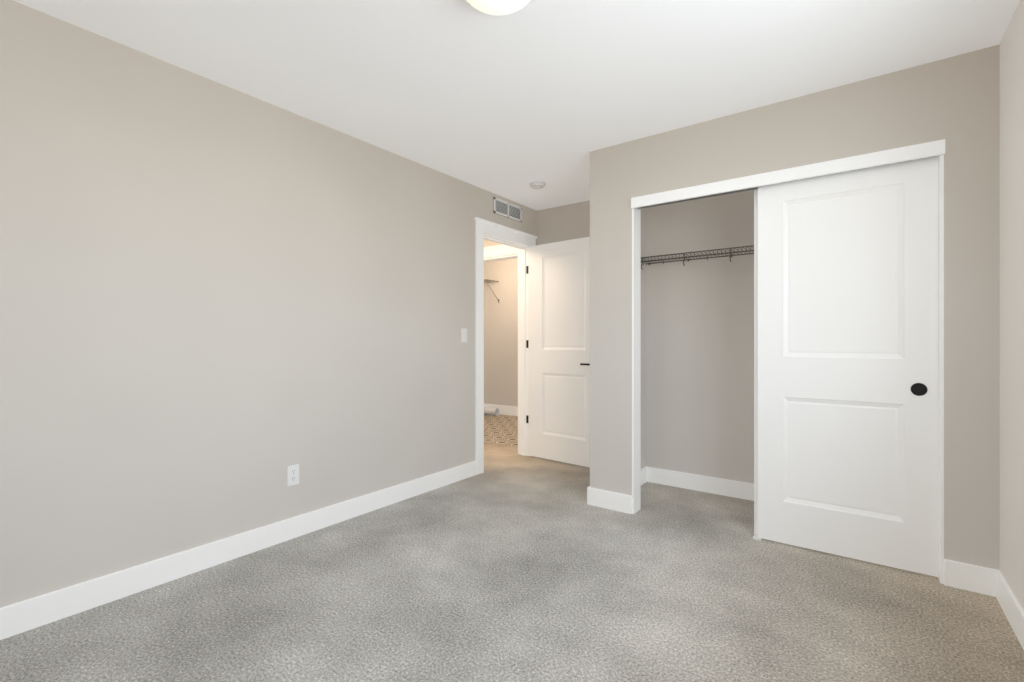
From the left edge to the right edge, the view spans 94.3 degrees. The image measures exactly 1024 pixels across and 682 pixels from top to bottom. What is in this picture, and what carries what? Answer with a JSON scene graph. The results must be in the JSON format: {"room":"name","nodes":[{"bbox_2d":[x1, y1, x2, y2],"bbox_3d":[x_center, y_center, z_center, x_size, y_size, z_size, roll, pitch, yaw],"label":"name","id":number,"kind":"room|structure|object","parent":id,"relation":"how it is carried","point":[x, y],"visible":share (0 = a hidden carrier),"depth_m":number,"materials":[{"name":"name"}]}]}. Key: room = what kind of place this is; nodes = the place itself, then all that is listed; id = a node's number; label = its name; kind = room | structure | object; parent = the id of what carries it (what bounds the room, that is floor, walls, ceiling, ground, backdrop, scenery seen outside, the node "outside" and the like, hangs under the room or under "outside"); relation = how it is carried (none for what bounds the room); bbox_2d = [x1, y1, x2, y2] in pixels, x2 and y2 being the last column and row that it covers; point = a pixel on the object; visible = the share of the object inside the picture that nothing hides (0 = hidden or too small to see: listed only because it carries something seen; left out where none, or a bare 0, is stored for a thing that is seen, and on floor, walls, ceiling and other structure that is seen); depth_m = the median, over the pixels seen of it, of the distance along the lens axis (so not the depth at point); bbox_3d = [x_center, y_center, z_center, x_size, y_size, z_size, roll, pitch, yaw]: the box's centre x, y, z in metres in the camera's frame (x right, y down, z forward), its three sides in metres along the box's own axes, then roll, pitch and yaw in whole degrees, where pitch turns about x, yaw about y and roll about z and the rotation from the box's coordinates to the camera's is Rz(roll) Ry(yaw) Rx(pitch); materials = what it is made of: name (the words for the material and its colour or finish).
{"room":"empty bedroom","nodes":[
{"label":"empty bedroom","id":0,"kind":"room"},
{"bbox_2d":[0,0,536,607],"bbox_3d":[-1.315,-0.090,2.751,0.120,2.440,5.110,0,0,36],"label":"wall","id":1,"kind":"structure","parent":0,"point":[222,308],"depth_m":2.33,"materials":[{"name":"beige paint"}]},
{"bbox_2d":[0,461,476,639],"bbox_3d":[-1.503,1.070,2.380,0.018,0.120,4.050,0,0,36],"label":"baseboard","id":2,"kind":"structure","parent":1,"relation":"attached to","point":[33,613],"depth_m":2.31,"materials":[{"name":"white paint"}]},
{"bbox_2d":[287,464,298,486],"bbox_3d":[-1.255,0.770,2.725,0.008,0.115,0.070,0,0,36],"label":"electrical outlet plate","id":3,"kind":"object","parent":1,"relation":"attached to","point":[292,474],"visible":1,"depth_m":2.72,"materials":[{"name":"white plastic"}]},
{"bbox_2d":[461,328,466,342],"bbox_3d":[-0.391,-0.045,3.896,0.010,0.115,0.070,0,0,36],"label":"switch plate","id":4,"kind":"object","parent":1,"relation":"attached to","point":[463,335],"visible":1,"depth_m":3.89,"materials":[{"name":"white plastic"}]},
{"bbox_2d":[474,217,537,474],"bbox_3d":[-0.092,0.045,4.411,0.180,2.170,0.925,0,0,36],"label":"door frame","id":5,"kind":"structure","parent":1,"relation":"attached to","point":[521,241],"depth_m":4.39,"materials":[{"name":"white paint"}]},
{"bbox_2d":[494,197,521,221],"bbox_3d":[-0.035,-1.206,4.379,0.010,0.137,0.420,0,0,36],"label":"air vent","id":6,"kind":"object","parent":1,"relation":"in","point":[507,209],"visible":1,"depth_m":4.37,"materials":[{"name":"white plastic"}]},
{"bbox_2d":[528,237,589,466],"bbox_3d":[0.479,0.097,4.372,0.820,2.030,0.147,0,0,40],"label":"hall door","id":7,"kind":"structure","parent":1,"relation":"in","point":[558,351],"depth_m":4.39,"materials":[{"name":"white paint"}]},
{"bbox_2d":[484,414,517,446],"bbox_3d":[-0.191,1.180,6.369,2.840,0.100,1.810,0,0,36],"label":"floor","id":8,"kind":"structure","parent":0,"point":[501,429],"depth_m":6.06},
{"bbox_2d":[484,407,499,415],"bbox_3d":[-0.464,1.074,7.346,0.600,0.112,0.112,0,0,36],"label":"duct","id":9,"kind":"object","parent":8,"relation":"on","point":[491,411],"visible":0.4,"depth_m":7.21,"materials":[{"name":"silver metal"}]},
{"bbox_2d":[484,258,517,406],"bbox_3d":[0.310,-0.090,7.049,2.840,2.440,0.120,0,0,36],"label":"wall","id":10,"kind":"structure","parent":0,"point":[501,352],"depth_m":7.32,"materials":[{"name":"beige paint"}]},
{"bbox_2d":[484,279,498,302],"bbox_3d":[-0.582,-0.759,7.425,0.713,0.338,0.334,0,0,36],"label":"shelf","id":11,"kind":"object","parent":10,"relation":"attached to","point":[486,281],"visible":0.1,"depth_m":7.30,"materials":[{"name":"silver metal"}]},
{"bbox_2d":[484,404,517,415],"bbox_3d":[0.270,1.060,6.993,2.600,0.140,0.018,0,0,36],"label":"baseboard","id":12,"kind":"structure","parent":10,"relation":"attached to","point":[508,410],"depth_m":7.24,"materials":[{"name":"white paint"}]},
{"bbox_2d":[0,442,1023,681],"bbox_3d":[-0.418,1.180,2.164,4.460,0.100,5.230,0,0,36],"label":"floor","id":13,"kind":"structure","parent":0,"point":[510,564],"depth_m":2.00,"materials":[{"name":"grey carpet"}]},
{"bbox_2d":[753,534,761,540],"bbox_3d":[1.416,1.124,2.732,0.040,0.012,0.088,0,0,36],"label":"trim","id":14,"kind":"structure","parent":13,"relation":"on","point":[755,536],"depth_m":2.70,"materials":[{"name":"white plastic"}]},
{"bbox_2d":[13,0,1019,210],"bbox_3d":[-0.485,-1.360,3.338,5.960,0.100,7.040,0,0,36],"label":"ceiling","id":15,"kind":"structure","parent":0,"point":[551,94],"depth_m":2.20,"materials":[{"name":"paint"}]},
{"bbox_2d":[466,0,530,14],"bbox_3d":[-0.051,-1.265,1.708,0.300,0.090,0.300,0,0,36],"label":"dome ceiling light","id":16,"kind":"object","parent":15,"relation":"attached to","point":[498,7],"visible":1,"depth_m":1.74,"materials":[{"name":"white glass"}]},
{"bbox_2d":[530,181,545,188],"bbox_3d":[0.213,-1.292,3.948,0.132,0.036,0.132,0,0,36],"label":"smoke detector","id":17,"kind":"object","parent":15,"relation":"attached to","point":[537,184],"visible":1,"depth_m":3.91,"materials":[{"name":"white plastic"}]},
{"bbox_2d":[484,200,589,257],"bbox_3d":[0.493,-0.090,4.667,5.960,2.440,0.120,0,0,36],"label":"wall","id":18,"kind":"structure","parent":0,"point":[564,223],"depth_m":4.59,"materials":[{"name":"beige paint"}]},
{"bbox_2d":[484,244,517,261],"bbox_3d":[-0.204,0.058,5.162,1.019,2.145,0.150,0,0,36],"label":"ceiling","id":19,"kind":"structure","parent":18,"relation":"attached to","point":[498,252],"depth_m":5.05,"materials":[{"name":"white paint"}]},
{"bbox_2d":[641,208,645,468],"bbox_3d":[0.923,-0.090,3.714,0.112,2.440,0.905,0,0,36],"label":"wall","id":20,"kind":"structure","parent":0,"point":[643,342],"depth_m":3.79,"materials":[{"name":"beige paint"}]},
{"bbox_2d":[646,190,753,483],"bbox_3d":[1.920,-0.090,3.377,1.893,2.440,0.265,0,0,36],"label":"wall","id":21,"kind":"structure","parent":0,"point":[699,366],"depth_m":3.58,"materials":[{"name":"beige paint"}]},
{"bbox_2d":[641,245,753,269],"bbox_3d":[1.742,-0.578,3.136,1.889,0.100,0.334,0,0,36],"label":"wire closet shelf","id":22,"kind":"object","parent":21,"relation":"attached to","point":[730,252],"visible":0.48,"depth_m":3.38,"materials":[{"name":"silver metal"}]},
{"bbox_2d":[641,466,753,500],"bbox_3d":[1.652,1.070,3.012,1.893,0.120,0.640,0,0,36],"label":"baseboard","id":23,"kind":"structure","parent":21,"relation":"attached to","point":[726,487],"depth_m":3.57,"materials":[{"name":"white paint"}]},
{"bbox_2d":[590,44,999,569],"bbox_3d":[1.381,-0.090,2.740,2.005,2.440,0.120,0,0,36],"label":"wall","id":24,"kind":"structure","parent":0,"point":[954,102],"depth_m":2.30,"materials":[{"name":"beige paint"}]},
{"bbox_2d":[588,486,631,513],"bbox_3d":[0.667,1.070,3.182,0.280,0.120,0.015,0,0,36],"label":"baseboard","id":25,"kind":"structure","parent":24,"relation":"attached to","point":[601,498],"depth_m":3.18,"materials":[{"name":"white paint"}]},
{"bbox_2d":[632,208,640,513],"bbox_3d":[0.824,0.105,3.150,0.012,2.050,0.120,0,0,36],"label":"liner","id":26,"kind":"object","parent":24,"relation":"attached to","point":[636,359],"depth_m":3.14,"materials":[{"name":"white paint"}]},
{"bbox_2d":[754,189,757,534],"bbox_3d":[1.723,0.109,2.537,0.769,2.018,0.035,0,0,36],"label":"sliding door","id":27,"kind":"structure","parent":24,"relation":"in","point":[756,361],"depth_m":2.74,"materials":[{"name":"white paint"}]},
{"bbox_2d":[631,139,944,208],"bbox_3d":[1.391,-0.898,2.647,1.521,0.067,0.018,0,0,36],"label":"trim","id":28,"kind":"structure","parent":24,"relation":"attached to","point":[907,153],"depth_m":2.53,"materials":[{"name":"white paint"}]},
{"bbox_2d":[758,156,938,576],"bbox_3d":[1.718,0.109,2.488,0.769,2.018,0.043,0,0,36],"label":"sliding door","id":29,"kind":"structure","parent":24,"relation":"in","point":[848,364],"depth_m":2.45,"materials":[{"name":"white paint"}]},
{"bbox_2d":[938,155,943,583],"bbox_3d":[2.037,0.105,2.257,0.012,2.050,0.120,0,0,36],"label":"liner","id":30,"kind":"object","parent":24,"relation":"attached to","point":[941,158],"depth_m":2.21,"materials":[{"name":"white paint"}]},
{"bbox_2d":[1000,0,1023,609],"bbox_3d":[1.294,-0.090,0.829,0.120,2.440,5.110,0,0,36],"label":"wall","id":31,"kind":"structure","parent":0,"point":[1012,306],"depth_m":1.92,"materials":[{"name":"beige paint"}]},
{"bbox_2d":[988,568,1023,649],"bbox_3d":[0.970,1.070,0.505,0.018,0.120,3.965,0,0,36],"label":"baseboard","id":32,"kind":"structure","parent":31,"relation":"attached to","point":[998,587],"depth_m":1.92,"materials":[{"name":"white paint"}]}
]}

